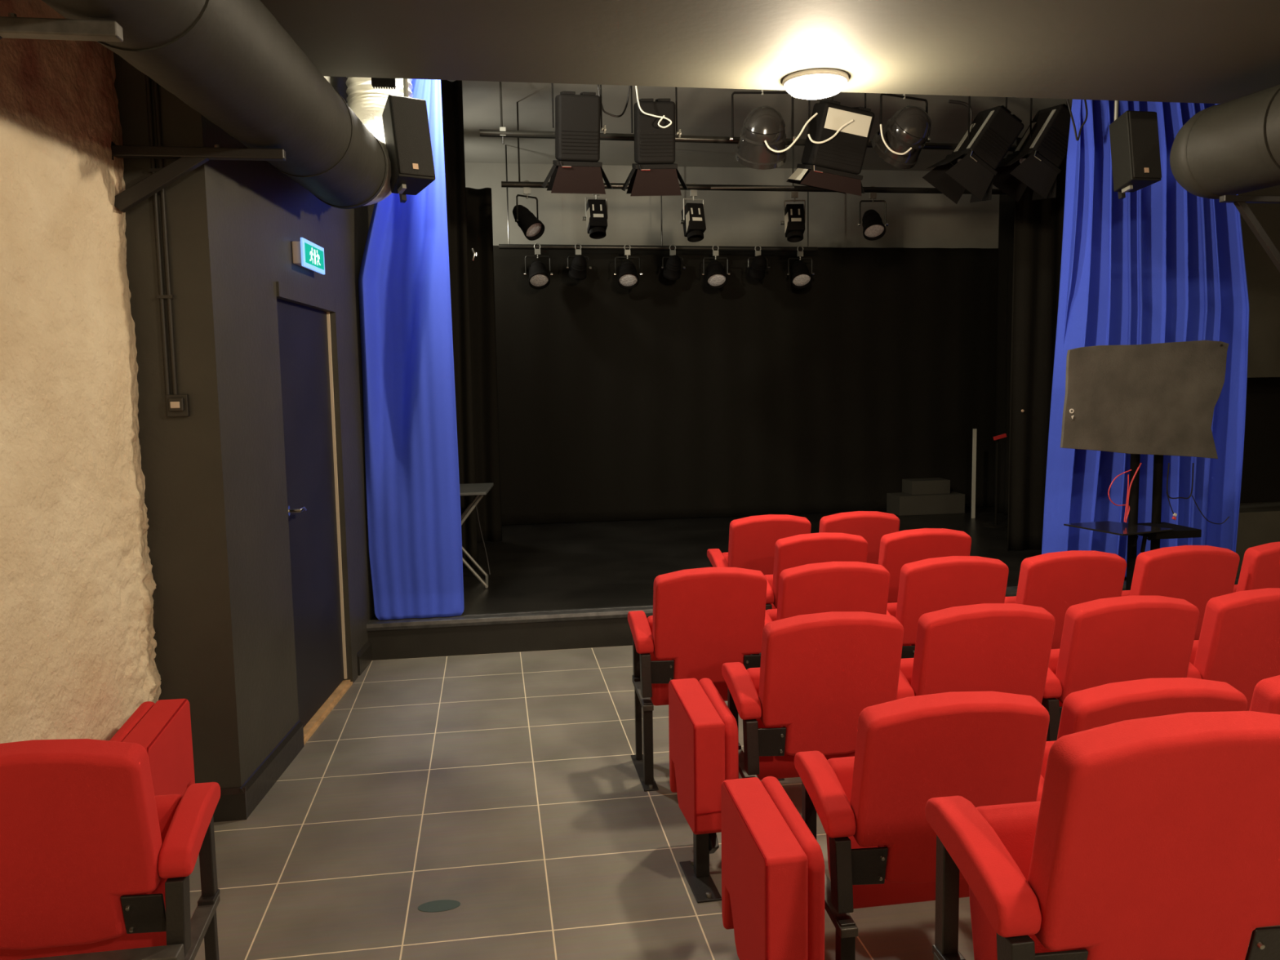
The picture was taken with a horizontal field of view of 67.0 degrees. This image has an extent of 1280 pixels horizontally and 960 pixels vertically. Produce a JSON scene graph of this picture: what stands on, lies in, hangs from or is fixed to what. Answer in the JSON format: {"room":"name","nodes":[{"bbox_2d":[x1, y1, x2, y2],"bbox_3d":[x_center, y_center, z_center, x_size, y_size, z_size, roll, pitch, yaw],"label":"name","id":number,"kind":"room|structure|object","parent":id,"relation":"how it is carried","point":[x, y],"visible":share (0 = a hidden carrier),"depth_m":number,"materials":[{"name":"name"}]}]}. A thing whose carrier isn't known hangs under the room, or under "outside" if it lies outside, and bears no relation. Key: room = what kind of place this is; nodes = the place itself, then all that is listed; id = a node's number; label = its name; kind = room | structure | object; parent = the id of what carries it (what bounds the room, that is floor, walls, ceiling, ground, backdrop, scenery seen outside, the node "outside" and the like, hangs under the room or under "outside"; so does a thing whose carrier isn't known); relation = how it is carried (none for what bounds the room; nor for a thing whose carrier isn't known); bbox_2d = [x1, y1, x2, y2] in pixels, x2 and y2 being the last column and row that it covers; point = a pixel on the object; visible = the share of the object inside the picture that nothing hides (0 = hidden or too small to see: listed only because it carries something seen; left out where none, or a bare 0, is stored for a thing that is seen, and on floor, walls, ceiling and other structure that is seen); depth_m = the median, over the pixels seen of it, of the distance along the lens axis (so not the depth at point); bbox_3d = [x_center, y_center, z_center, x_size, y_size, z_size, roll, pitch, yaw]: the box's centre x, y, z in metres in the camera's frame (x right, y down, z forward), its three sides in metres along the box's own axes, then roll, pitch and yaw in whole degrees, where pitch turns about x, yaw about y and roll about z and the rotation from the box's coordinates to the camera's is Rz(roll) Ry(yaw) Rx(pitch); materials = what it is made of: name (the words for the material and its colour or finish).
{"room":"auditorium","nodes":[
{"label":"auditorium","id":0,"kind":"room"},
{"bbox_2d":[0,0,161,743],"bbox_3d":[-1.672,0.103,0.383,0.047,3.100,6.436,-1,6,-3],"label":"wall","id":1,"kind":"structure","parent":0,"point":[77,585],"depth_m":3.06,"materials":[{"name":"beige paint"}]},
{"bbox_2d":[0,13,123,42],"bbox_3d":[-1.513,-0.954,2.227,0.602,0.239,0.044,-2,6,-9],"label":"bracket","id":2,"kind":"object","parent":1,"relation":"attached to","point":[11,26],"visible":1,"depth_m":2.23,"materials":[{"name":"metal"}]},
{"bbox_2d":[111,141,285,212],"bbox_3d":[-1.575,-1.075,3.446,0.602,0.239,0.044,-2,6,-9],"label":"bracket","id":3,"kind":"object","parent":1,"relation":"attached to","point":[188,158],"visible":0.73,"depth_m":3.41,"materials":[{"name":"black metal"}]},
{"bbox_2d":[113,52,374,787],"bbox_3d":[-2.295,-0.953,6.767,1.789,3.950,6.550,-2,6,-9],"label":"wall","id":4,"kind":"structure","parent":0,"point":[215,494],"depth_m":3.72,"materials":[{"name":"black paint"}]},
{"bbox_2d":[144,74,177,394],"bbox_3d":[-1.742,-1.022,3.505,0.054,1.420,0.022,-2,6,-9],"label":"conduit","id":5,"kind":"object","parent":4,"relation":"attached to","point":[161,296],"visible":0.75,"depth_m":3.52,"materials":[{"name":"grey"}]},
{"bbox_2d":[165,394,190,417],"bbox_3d":[-1.710,-0.275,3.572,0.076,0.082,0.044,-2,6,-9],"label":"light switch","id":6,"kind":"object","parent":4,"relation":"attached to","point":[177,405],"visible":1,"depth_m":3.57,"materials":[{"name":"grey"}]},
{"bbox_2d":[41,0,387,208],"bbox_3d":[-1.253,-1.242,1.935,0.405,0.405,5.504,-1,6,-3],"label":"ventilation duct","id":7,"kind":"object","parent":4,"relation":"attached to","point":[232,62],"visible":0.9,"depth_m":2.98,"materials":[{"name":"metal"}]},
{"bbox_2d":[345,76,413,205],"bbox_3d":[-1.447,-2.089,5.111,0.364,1.387,0.989,-1,6,-2],"label":"duct","id":8,"kind":"object","parent":7,"relation":"attached to","point":[368,103],"visible":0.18,"depth_m":5.24,"materials":[{"name":"white"}]},
{"bbox_2d":[213,786,247,822],"bbox_3d":[-1.670,1.261,3.742,0.280,0.128,0.017,-2,6,-9],"label":"baseboard","id":9,"kind":"structure","parent":4,"relation":"attached to","point":[232,805],"depth_m":3.75,"materials":[{"name":"grey paint"}]},
{"bbox_2d":[240,720,304,817],"bbox_3d":[-1.560,1.220,4.135,0.017,0.128,0.766,-1,6,-3],"label":"baseboard","id":10,"kind":"structure","parent":4,"relation":"attached to","point":[266,775],"depth_m":4.09,"materials":[{"name":"grey paint"}]},
{"bbox_2d":[292,237,324,274],"bbox_3d":[-1.615,-1.088,4.716,0.061,0.132,0.364,-1,6,-3],"label":"exit sign","id":11,"kind":"object","parent":4,"relation":"attached to","point":[306,254],"visible":1,"depth_m":4.62,"materials":[{"name":"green plastic"}]},
{"bbox_2d":[275,281,358,728],"bbox_3d":[-1.651,0.129,4.943,0.119,2.140,1.085,-1,6,-3],"label":"door","id":12,"kind":"structure","parent":4,"relation":"in","point":[310,324],"depth_m":4.97,"materials":[{"name":"paint"}]},
{"bbox_2d":[302,680,352,744],"bbox_3d":[-1.647,1.187,4.995,0.096,0.024,0.977,-1,6,-3],"label":"trim","id":13,"kind":"structure","parent":4,"relation":"attached to","point":[322,713],"depth_m":4.98,"materials":[{"name":"brown wood"}]},
{"bbox_2d":[356,640,372,675],"bbox_3d":[-1.643,1.058,5.763,0.017,0.128,0.303,-1,6,-3],"label":"baseboard","id":14,"kind":"structure","parent":4,"relation":"attached to","point":[364,655],"depth_m":5.73,"materials":[{"name":"grey paint"}]},
{"bbox_2d":[368,616,648,660],"bbox_3d":[1.276,0.913,6.378,5.948,0.200,0.030,-2,6,-9],"label":"stage front","id":15,"kind":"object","parent":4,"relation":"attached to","point":[408,643],"depth_m":6.03,"materials":[{"name":"wood"}]},
{"bbox_2d":[366,576,1239,631],"bbox_3d":[1.268,0.798,6.374,5.958,0.049,0.103,-2,6,-9],"label":"trim","id":16,"kind":"structure","parent":4,"relation":"attached to","point":[616,611],"depth_m":6.03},
{"bbox_3d":[1.244,-2.714,6.065,5.880,0.034,0.036,-2,6,-9],"label":"rail","id":17,"kind":"object","parent":4,"relation":"attached to","visible":0},
{"bbox_2d":[358,79,464,620],"bbox_3d":[-1.413,-0.885,5.890,0.563,3.479,0.223,-2,6,-9],"label":"stage curtain","id":18,"kind":"object","parent":17,"relation":"hanging from","point":[411,460],"visible":0.84,"depth_m":5.92,"materials":[{"name":"blue fabric"}]},
{"bbox_2d":[1066,98,1088,141],"bbox_3d":[2.781,-2.468,6.237,0.148,0.580,0.173,-2,6,-9],"label":"cable","id":19,"kind":"object","parent":17,"relation":"hanging from","point":[1067,100],"visible":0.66,"depth_m":6.18,"materials":[{"name":"black plastic"}]},
{"bbox_2d":[464,162,999,248],"bbox_3d":[0.658,-1.381,10.567,9.400,3.950,0.100,-2,6,-9],"label":"wall","id":20,"kind":"structure","parent":0,"point":[732,218],"depth_m":10.44,"materials":[{"name":"paint"}]},
{"bbox_2d":[189,645,1279,959],"bbox_3d":[2.035,1.473,2.163,9.400,0.100,8.600,-2,6,-9],"label":"floor","id":21,"kind":"structure","parent":0,"point":[508,788],"depth_m":3.56,"materials":[{"name":"tile"}]},
{"bbox_2d":[0,738,220,959],"bbox_3d":[-1.327,1.011,2.288,0.568,0.903,0.385,-2,6,-9],"label":"chair","id":22,"kind":"object","parent":21,"relation":"on","point":[95,864],"visible":1,"depth_m":2.17,"materials":[{"name":"red fabric"}]},
{"bbox_2d":[110,698,195,795],"bbox_3d":[-1.619,1.079,3.190,0.174,0.598,0.503,-2,6,-7],"label":"folding chair","id":23,"kind":"object","parent":21,"relation":"on","point":[163,726],"visible":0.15,"depth_m":3.21,"materials":[{"name":"red fabric"}]},
{"bbox_2d":[417,899,460,911],"bbox_3d":[-0.646,1.370,3.113,0.135,0.001,0.070,-2,6,-9],"label":"drain cover","id":24,"kind":"object","parent":21,"relation":"on","point":[441,905],"depth_m":3.11,"materials":[{"name":"grey"}]},
{"bbox_2d":[627,567,767,791],"bbox_3d":[0.245,0.799,4.144,0.546,0.903,0.385,-2,6,-9],"label":"chair","id":25,"kind":"object","parent":21,"relation":"on","point":[703,620],"visible":0.79,"depth_m":4.00,"materials":[{"name":"red fabric"}]},
{"bbox_2d":[668,678,738,902],"bbox_3d":[0.220,1.034,3.336,0.174,0.598,0.503,-2,6,-10],"label":"folding chair","id":26,"kind":"object","parent":21,"relation":"on","point":[704,744],"visible":0.89,"depth_m":3.21,"materials":[{"name":"red fabric"}]},
{"bbox_2d":[668,678,724,834],"bbox_3d":[0.192,0.948,3.350,0.106,0.424,0.408,-2,6,-10],"label":"cushion","id":27,"kind":"object","parent":26,"relation":"on","point":[696,722],"depth_m":3.19,"materials":[{"name":"red fabric"}]},
{"bbox_2d":[706,514,811,575],"bbox_3d":[0.701,0.637,5.694,0.546,0.903,0.385,-2,6,-9],"label":"chair","id":28,"kind":"object","parent":21,"relation":"on","point":[753,540],"visible":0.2,"depth_m":5.52,"materials":[{"name":"red fabric"}]},
{"bbox_2d":[720,776,824,959],"bbox_3d":[0.355,1.121,2.450,0.212,0.598,0.503,-2,6,-10],"label":"folding chair","id":29,"kind":"object","parent":21,"relation":"on","point":[773,864],"visible":1,"depth_m":2.33,"materials":[{"name":"red fabric"}]},
{"bbox_2d":[721,611,903,780],"bbox_3d":[0.591,0.874,3.341,0.546,0.903,0.385,-2,6,-9],"label":"chair","id":30,"kind":"object","parent":21,"relation":"on","point":[811,687],"visible":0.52,"depth_m":3.20,"materials":[{"name":"red fabric"}]},
{"bbox_2d":[760,532,867,610],"bbox_3d":[0.864,0.703,5.004,0.546,0.903,0.385,-2,6,-9],"label":"chair","id":31,"kind":"object","parent":21,"relation":"on","point":[790,552],"visible":0.16,"depth_m":4.82,"materials":[{"name":"red fabric"}]},
{"bbox_2d":[751,561,889,780],"bbox_3d":[0.773,0.783,4.225,0.546,0.903,0.385,-2,6,-9],"label":"chair","id":32,"kind":"object","parent":21,"relation":"on","point":[828,586],"visible":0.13,"depth_m":4.04,"materials":[{"name":"red fabric"}]},
{"bbox_2d":[818,511,899,564],"bbox_3d":[1.231,0.620,5.776,0.546,0.903,0.385,-2,6,-9],"label":"chair","id":33,"kind":"object","parent":21,"relation":"on","point":[872,526],"visible":0.08,"depth_m":5.59,"materials":[{"name":"red fabric"}]},
{"bbox_2d":[794,691,1049,959],"bbox_3d":[0.716,0.956,2.505,0.546,0.903,0.385,-2,6,-9],"label":"chair","id":34,"kind":"object","parent":21,"relation":"on","point":[982,748],"visible":0.69,"depth_m":2.35,"materials":[{"name":"red fabric"}]},
{"bbox_2d":[878,528,971,603],"bbox_3d":[1.412,0.686,5.088,0.546,0.903,0.385,-2,6,-9],"label":"chair","id":35,"kind":"object","parent":21,"relation":"on","point":[899,548],"visible":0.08,"depth_m":4.90,"materials":[{"name":"red fabric"}]},
{"bbox_2d":[886,555,1008,658],"bbox_3d":[1.304,0.766,4.306,0.546,0.903,0.385,-2,6,-9],"label":"chair","id":36,"kind":"object","parent":21,"relation":"on","point":[927,585],"visible":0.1,"depth_m":4.13,"materials":[{"name":"red fabric"}]},
{"bbox_2d":[896,603,1055,703],"bbox_3d":[1.124,0.857,3.423,0.546,0.903,0.385,-2,6,-9],"label":"chair","id":37,"kind":"object","parent":21,"relation":"on","point":[1000,647],"visible":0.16,"depth_m":3.25,"materials":[{"name":"red fabric"}]},
{"bbox_2d":[1004,550,1126,648],"bbox_3d":[1.852,0.749,4.390,0.546,0.903,0.385,-2,6,-9],"label":"chair","id":38,"kind":"object","parent":21,"relation":"on","point":[1055,582],"visible":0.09,"depth_m":4.21,"materials":[{"name":"red fabric"}]},
{"bbox_2d":[1041,595,1199,741],"bbox_3d":[1.658,0.840,3.505,0.546,0.903,0.385,-2,6,-9],"label":"chair","id":39,"kind":"object","parent":21,"relation":"on","point":[1108,640],"visible":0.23,"depth_m":3.34,"materials":[{"name":"red fabric"}]},
{"bbox_2d":[1063,453,1201,590],"bbox_3d":[3.147,0.151,6.054,0.974,1.720,0.754,-2,6,-9],"label":"stand","id":40,"kind":"object","parent":21,"relation":"on","point":[1154,531],"visible":0.27,"depth_m":6.04,"materials":[{"name":"black"}]},
{"bbox_2d":[1063,520,1173,535],"bbox_3d":[2.915,0.290,5.924,0.415,0.010,0.458,-3,6,-22],"label":"shelf","id":41,"kind":"object","parent":40,"relation":"attached to","point":[1132,527],"depth_m":5.86,"materials":[{"name":"black"}]},
{"bbox_2d":[1060,340,1228,458],"bbox_3d":[3.063,-0.479,5.894,1.084,0.729,0.083,-2,6,-9],"label":"screen","id":42,"kind":"object","parent":40,"relation":"attached to","point":[1160,398],"visible":1,"depth_m":5.86,"materials":[{"name":"grey fabric"}]},
{"bbox_2d":[1166,462,1194,498],"bbox_3d":[3.392,0.006,6.076,0.184,0.232,0.008,-2,6,-9],"label":"cable","id":43,"kind":"object","parent":40,"relation":"hanging from","point":[1189,496],"visible":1,"depth_m":6.08,"materials":[{"name":"black plastic"}]},
{"bbox_2d":[1035,677,1247,801],"bbox_3d":[1.247,0.939,2.586,0.546,0.903,0.385,-2,6,-9],"label":"chair","id":44,"kind":"object","parent":21,"relation":"on","point":[1108,704],"visible":0.12,"depth_m":2.39,"materials":[{"name":"red fabric"}]},
{"bbox_2d":[1120,545,1239,639],"bbox_3d":[2.398,0.731,4.474,0.546,0.903,0.385,-2,6,-9],"label":"chair","id":45,"kind":"object","parent":21,"relation":"on","point":[1196,575],"visible":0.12,"depth_m":4.29,"materials":[{"name":"red fabric"}]},
{"bbox_2d":[1186,587,1279,711],"bbox_3d":[2.191,0.824,3.586,0.546,0.903,0.385,-2,6,-9],"label":"chair","id":46,"kind":"object","parent":21,"relation":"on","point":[1237,646],"visible":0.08,"depth_m":3.41,"materials":[{"name":"red fabric"}]},
{"bbox_2d":[1232,542,1279,592],"bbox_3d":[2.932,0.715,4.556,0.546,0.903,0.385,-2,6,-9],"label":"chair","id":47,"kind":"object","parent":21,"relation":"on","point":[1260,566],"visible":0.04,"depth_m":4.36,"materials":[{"name":"red fabric"}]},
{"bbox_2d":[1244,675,1279,959],"bbox_3d":[1.777,0.922,2.667,0.546,0.903,0.385,-2,6,-9],"label":"chair","id":48,"kind":"object","parent":21,"relation":"on","point":[1266,694],"visible":0.02,"depth_m":2.47,"materials":[{"name":"red fabric"}]},
{"bbox_3d":[3.688,1.461,0.351,6.480,0.230,4.430,-2,6,-9],"label":"trim","id":49,"kind":"structure","parent":21,"relation":"on","visible":0},
{"bbox_2d":[924,711,1279,959],"bbox_3d":[0.825,0.806,1.673,0.546,0.903,0.385,-2,6,-9],"label":"chair","id":50,"kind":"object","parent":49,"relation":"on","point":[1157,837],"visible":1,"depth_m":1.52,"materials":[{"name":"red fabric"}]},
{"bbox_2d":[371,506,1126,619],"bbox_3d":[1.451,0.668,8.618,7.950,0.235,4.370,-2,6,-9],"label":"floor","id":51,"kind":"structure","parent":0,"point":[560,566],"depth_m":8.00,"materials":[{"name":"wood"}]},
{"bbox_2d":[459,483,493,587],"bbox_3d":[-1.366,0.408,6.968,0.640,0.697,0.620,-2,6,-9],"label":"folding table","id":52,"kind":"object","parent":51,"relation":"on","point":[469,489],"visible":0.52,"depth_m":6.87,"materials":[{"name":"grey"}]},
{"bbox_2d":[465,186,502,542],"bbox_3d":[-1.630,-0.998,8.671,0.687,3.160,0.076,-2,6,-9],"label":"drape","id":53,"kind":"object","parent":51,"relation":"on","point":[478,202],"visible":0.3,"depth_m":8.69,"materials":[{"name":"black fabric"}]},
{"bbox_2d":[493,245,998,524],"bbox_3d":[1.531,-1.030,10.229,6.601,2.810,0.026,-2,6,-9],"label":"drape","id":54,"kind":"object","parent":51,"relation":"on","point":[660,397],"visible":0.7,"depth_m":10.16,"materials":[{"name":"black fabric"}]},
{"bbox_2d":[886,477,964,515],"bbox_3d":[3.055,0.174,10.351,0.731,0.352,0.340,-2,6,-9],"label":"steps","id":55,"kind":"structure","parent":51,"relation":"on","point":[918,496],"depth_m":10.23,"materials":[{"name":"grey"}]},
{"bbox_2d":[971,428,976,518],"bbox_3d":[3.401,-0.064,9.853,0.032,0.914,0.020,-2,6,-9],"label":"batten","id":56,"kind":"object","parent":51,"relation":"on","point":[974,437],"visible":1,"depth_m":9.84,"materials":[{"name":"beige"}]},
{"bbox_2d":[982,439,1007,528],"bbox_3d":[3.429,0.016,9.296,0.240,0.864,0.240,-2,6,-9],"label":"stand","id":57,"kind":"object","parent":51,"relation":"on","point":[995,525],"visible":0.91,"depth_m":9.29,"materials":[{"name":"black"}]},
{"bbox_2d":[1007,137,1066,551],"bbox_3d":[3.513,-1.079,7.890,1.031,3.310,0.034,-2,6,-9],"label":"drape","id":58,"kind":"object","parent":51,"relation":"on","point":[1038,224],"visible":0.3,"depth_m":7.84,"materials":[{"name":"black fabric"}]},
{"bbox_2d":[1041,99,1248,577],"bbox_3d":[3.489,-1.013,6.670,1.413,3.382,0.252,-2,6,-9],"label":"stage curtain","id":59,"kind":"object","parent":51,"relation":"on","point":[1162,262],"visible":0.56,"depth_m":6.63,"materials":[{"name":"blue fabric"}]},
{"bbox_2d":[447,80,1072,171],"bbox_3d":[1.076,-3.114,7.479,9.400,0.100,6.570,-2,6,-9],"label":"ceiling","id":60,"kind":"structure","parent":0,"point":[707,112],"depth_m":8.35,"materials":[{"name":"paint"}]},
{"bbox_2d":[371,77,435,202],"bbox_3d":[-1.230,-2.081,4.790,0.310,1.345,0.382,-5,7,-33],"label":"loudspeaker","id":61,"kind":"object","parent":60,"relation":"hanging from","point":[405,118],"depth_m":4.78,"materials":[{"name":"black"}]},
{"bbox_2d":[391,95,435,177],"bbox_3d":[-1.122,-1.697,4.779,0.179,0.400,0.011,-5,-6,-33],"label":"grille","id":62,"kind":"object","parent":61,"relation":"attached to","point":[411,134],"depth_m":4.77,"materials":[{"name":"black"}]},
{"bbox_2d":[440,80,478,568],"bbox_3d":[-1.577,-1.135,7.365,0.564,3.690,0.066,-2,6,-9],"label":"drape","id":63,"kind":"object","parent":60,"relation":"hanging from","point":[451,91],"visible":0.23,"depth_m":7.36,"materials":[{"name":"black fabric"}]},
{"bbox_2d":[498,144,817,251],"bbox_3d":[0.210,-2.757,9.519,3.194,0.989,0.048,-2,6,-9],"label":"bar","id":64,"kind":"object","parent":60,"relation":"hanging from","point":[544,246],"visible":0.88,"depth_m":9.53,"materials":[{"name":"grey"}]},
{"bbox_2d":[524,243,552,289],"bbox_3d":[-0.983,-2.071,9.364,0.249,0.444,0.262,2,6,25],"label":"spotlight","id":65,"kind":"object","parent":64,"relation":"attached to","point":[539,278],"visible":1,"depth_m":9.35,"materials":[{"name":"black"}]},
{"bbox_2d":[566,243,591,279],"bbox_3d":[-0.603,-2.128,9.448,0.216,0.357,0.213,2,7,29],"label":"spotlight","id":66,"kind":"object","parent":64,"relation":"attached to","point":[577,271],"visible":1,"depth_m":9.40,"materials":[{"name":"black"}]},
{"bbox_2d":[613,244,642,288],"bbox_3d":[-0.117,-2.097,9.497,0.249,0.440,0.262,3,7,35],"label":"spotlight","id":67,"kind":"object","parent":64,"relation":"attached to","point":[628,278],"visible":1,"depth_m":9.48,"materials":[{"name":"black"}]},
{"bbox_2d":[661,244,685,279],"bbox_3d":[0.322,-2.156,9.590,0.216,0.352,0.213,2,7,29],"label":"spotlight","id":68,"kind":"object","parent":64,"relation":"hanging from","point":[672,270],"visible":1,"depth_m":9.54,"materials":[{"name":"black"}]},
{"bbox_2d":[702,244,729,288],"bbox_3d":[0.759,-2.124,9.631,0.249,0.436,0.262,3,7,35],"label":"spotlight","id":69,"kind":"object","parent":64,"relation":"attached to","point":[717,278],"visible":1,"depth_m":9.62,"materials":[{"name":"black"}]},
{"bbox_2d":[746,244,769,279],"bbox_3d":[1.181,-2.183,9.721,0.216,0.347,0.213,2,7,29],"label":"spotlight","id":70,"kind":"object","parent":64,"relation":"hanging from","point":[757,270],"visible":1,"depth_m":9.67,"materials":[{"name":"black"}]},
{"bbox_2d":[786,245,814,288],"bbox_3d":[1.624,-2.150,9.763,0.249,0.432,0.262,3,7,35],"label":"spotlight","id":71,"kind":"object","parent":64,"relation":"attached to","point":[802,278],"visible":1,"depth_m":9.75,"materials":[{"name":"black"}]},
{"bbox_2d":[480,81,1017,151],"bbox_3d":[1.405,-2.728,7.065,5.100,0.596,0.048,-2,6,-9],"label":"bar","id":72,"kind":"object","parent":60,"relation":"hanging from","point":[483,133],"visible":0.23,"depth_m":6.85,"materials":[{"name":"grey"}]},
{"bbox_2d":[501,102,1005,194],"bbox_3d":[1.304,-2.804,8.232,4.940,0.676,0.066,-2,6,-9],"label":"bar","id":73,"kind":"object","parent":60,"relation":"hanging from","point":[518,184],"visible":0.6,"depth_m":8.20,"materials":[{"name":"grey"}]},
{"bbox_2d":[512,180,544,240],"bbox_3d":[-0.917,-2.213,7.950,0.256,0.489,0.294,-2,6,-9],"label":"spotlight","id":74,"kind":"object","parent":73,"relation":"hanging from","point":[533,228],"visible":1,"depth_m":7.92,"materials":[{"name":"black"}]},
{"bbox_2d":[582,194,607,239],"bbox_3d":[-0.375,-2.242,8.035,0.213,0.466,0.219,-2,6,-12],"label":"spotlight","id":75,"kind":"object","parent":73,"relation":"hanging from","point":[596,210],"visible":0.82,"depth_m":7.98,"materials":[{"name":"black"}]},
{"bbox_2d":[680,182,706,242],"bbox_3d":[0.440,-2.257,8.160,0.213,0.486,0.219,-3,6,-17],"label":"spotlight","id":76,"kind":"object","parent":73,"relation":"hanging from","point":[693,220],"visible":1,"depth_m":8.11,"materials":[{"name":"black"}]},
{"bbox_2d":[780,184,805,242],"bbox_3d":[1.312,-2.287,8.296,0.213,0.483,0.219,-1,6,-1],"label":"spotlight","id":77,"kind":"object","parent":73,"relation":"hanging from","point":[794,215],"visible":1,"depth_m":8.24,"materials":[{"name":"black"}]},
{"bbox_2d":[857,185,888,240],"bbox_3d":[2.023,-2.317,8.385,0.231,0.464,0.237,4,7,39],"label":"spotlight","id":78,"kind":"object","parent":73,"relation":"hanging from","point":[873,228],"visible":1,"depth_m":8.38,"materials":[{"name":"black"}]},
{"bbox_2d":[994,157,1015,514],"bbox_3d":[4.001,-1.345,8.703,0.066,3.660,3.004,-2,6,-9],"label":"drape","id":79,"kind":"object","parent":60,"relation":"hanging from","point":[1006,204],"visible":0.08,"depth_m":10.05,"materials":[{"name":"black fabric"}]},
{"bbox_2d":[1109,100,1161,199],"bbox_3d":[2.854,-2.279,5.602,0.192,1.247,0.312,-2,6,-11],"label":"loudspeaker","id":80,"kind":"object","parent":60,"relation":"hanging from","point":[1134,135],"visible":0.98,"depth_m":5.53,"materials":[{"name":"black"}]},
{"bbox_2d":[1128,111,1161,177],"bbox_3d":[2.882,-1.912,5.519,0.179,0.385,0.011,-2,-3,-11],"label":"grille","id":81,"kind":"object","parent":80,"relation":"attached to","point":[1144,162],"depth_m":5.51,"materials":[{"name":"black"}]},
{"bbox_2d":[260,0,1279,103],"bbox_3d":[2.072,-1.705,1.265,9.400,0.200,7.430,-2,6,-9],"label":"ceiling","id":82,"kind":"structure","parent":0,"point":[1206,51],"depth_m":4.13,"materials":[{"name":"paint"}]},
{"bbox_2d":[782,68,848,99],"bbox_3d":[0.841,-1.881,4.639,0.316,0.080,0.316,-2,6,-9],"label":"ceiling lamp","id":83,"kind":"object","parent":82,"relation":"attached to","point":[815,83],"visible":1,"depth_m":4.55,"materials":[{"name":"beige"}]},
{"bbox_2d":[1169,84,1279,199],"bbox_3d":[3.394,-1.457,2.969,0.457,0.452,4.256,-2,6,-15],"label":"ventilation duct","id":84,"kind":"object","parent":82,"relation":"hanging from","point":[1233,147],"visible":0.99,"depth_m":4.56,"materials":[{"name":"metal"}]},
{"bbox_2d":[1219,195,1279,271],"bbox_3d":[3.214,-1.116,4.688,0.900,0.500,0.040,-2,6,-9],"label":"bracket","id":85,"kind":"object","parent":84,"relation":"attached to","point":[1240,202],"visible":1,"depth_m":4.62,"materials":[{"name":"black metal"}]},
{"bbox_2d":[1235,185,1279,577],"bbox_3d":[4.903,-1.128,7.350,1.800,3.950,0.580,-2,6,-9],"label":"wall","id":86,"kind":"structure","parent":0,"point":[1259,523],"depth_m":6.99,"materials":[{"name":"paint"}]},
{"bbox_2d":[1240,377,1279,503],"bbox_3d":[4.889,-0.314,7.610,1.800,0.987,0.019,-2,6,-9],"label":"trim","id":87,"kind":"structure","parent":86,"relation":"attached to","point":[1260,476],"depth_m":7.60,"materials":[{"name":"black"}]},
{"bbox_3d":[1.416,-2.812,6.479,5.250,0.313,0.048,-2,6,-9],"label":"bar","id":88,"kind":"object","parent":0,"visible":0},
{"bbox_2d":[542,83,613,194],"bbox_3d":[-0.418,-2.228,6.327,0.453,0.715,0.460,-2,6,-9],"label":"lantern","id":89,"kind":"object","parent":88,"relation":"hanging from","point":[575,170],"visible":0.99,"depth_m":6.19,"materials":[{"name":"black"}]},
{"bbox_2d":[621,85,688,195],"bbox_3d":[0.094,-2.239,6.407,0.435,0.726,0.459,-2,6,-9],"label":"lantern","id":90,"kind":"object","parent":88,"relation":"hanging from","point":[655,172],"visible":0.94,"depth_m":6.27,"materials":[{"name":"black"}]},
{"bbox_2d":[635,85,671,128],"bbox_3d":[0.078,-2.478,6.146,0.232,0.491,0.117,-2,6,-9],"label":"cable","id":91,"kind":"object","parent":90,"relation":"attached to","point":[641,109],"visible":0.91,"depth_m":6.12,"materials":[{"name":"beige plastic"}]},
{"bbox_2d":[729,89,796,169],"bbox_3d":[0.815,-2.381,6.457,0.385,0.637,0.381,5,8,44],"label":"lantern","id":92,"kind":"object","parent":88,"relation":"hanging from","point":[762,123],"visible":0.84,"depth_m":6.35,"materials":[{"name":"black"}]},
{"bbox_2d":[764,112,817,152],"bbox_3d":[0.978,-2.250,6.262,0.359,0.257,0.013,-2,6,-9],"label":"cable","id":93,"kind":"object","parent":92,"relation":"attached to","point":[816,113],"visible":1,"depth_m":6.27,"materials":[{"name":"beige plastic"}]},
{"bbox_2d":[786,93,874,195],"bbox_3d":[1.293,-2.306,6.561,0.521,0.763,0.441,-2,6,-9],"label":"lantern","id":94,"kind":"object","parent":88,"relation":"hanging from","point":[835,165],"visible":0.94,"depth_m":6.43,"materials":[{"name":"black"}]},
{"bbox_2d":[871,93,931,168],"bbox_3d":[1.783,-2.426,6.598,0.394,0.606,0.395,1,6,18],"label":"lantern","id":95,"kind":"object","parent":88,"relation":"hanging from","point":[909,126],"visible":0.9,"depth_m":6.48,"materials":[{"name":"black"}]},
{"bbox_2d":[922,96,1024,204],"bbox_3d":[2.302,-2.299,6.731,0.556,0.744,0.467,-2,6,-9],"label":"lantern","id":96,"kind":"object","parent":88,"relation":"hanging from","point":[985,143],"visible":0.98,"depth_m":6.56,"materials":[{"name":"black"}]},
{"bbox_2d":[948,99,973,125],"bbox_3d":[2.250,-2.551,6.787,0.181,0.225,0.024,-2,6,-9],"label":"cable","id":97,"kind":"object","parent":96,"relation":"hanging from","point":[952,101],"visible":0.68,"depth_m":6.78,"materials":[{"name":"black plastic"}]},
{"bbox_2d":[992,97,1071,202],"bbox_3d":[2.757,-2.322,6.800,0.540,0.725,0.469,-2,6,-9],"label":"lantern","id":98,"kind":"object","parent":88,"relation":"hanging from","point":[1037,157],"visible":0.82,"depth_m":6.64,"materials":[{"name":"black"}]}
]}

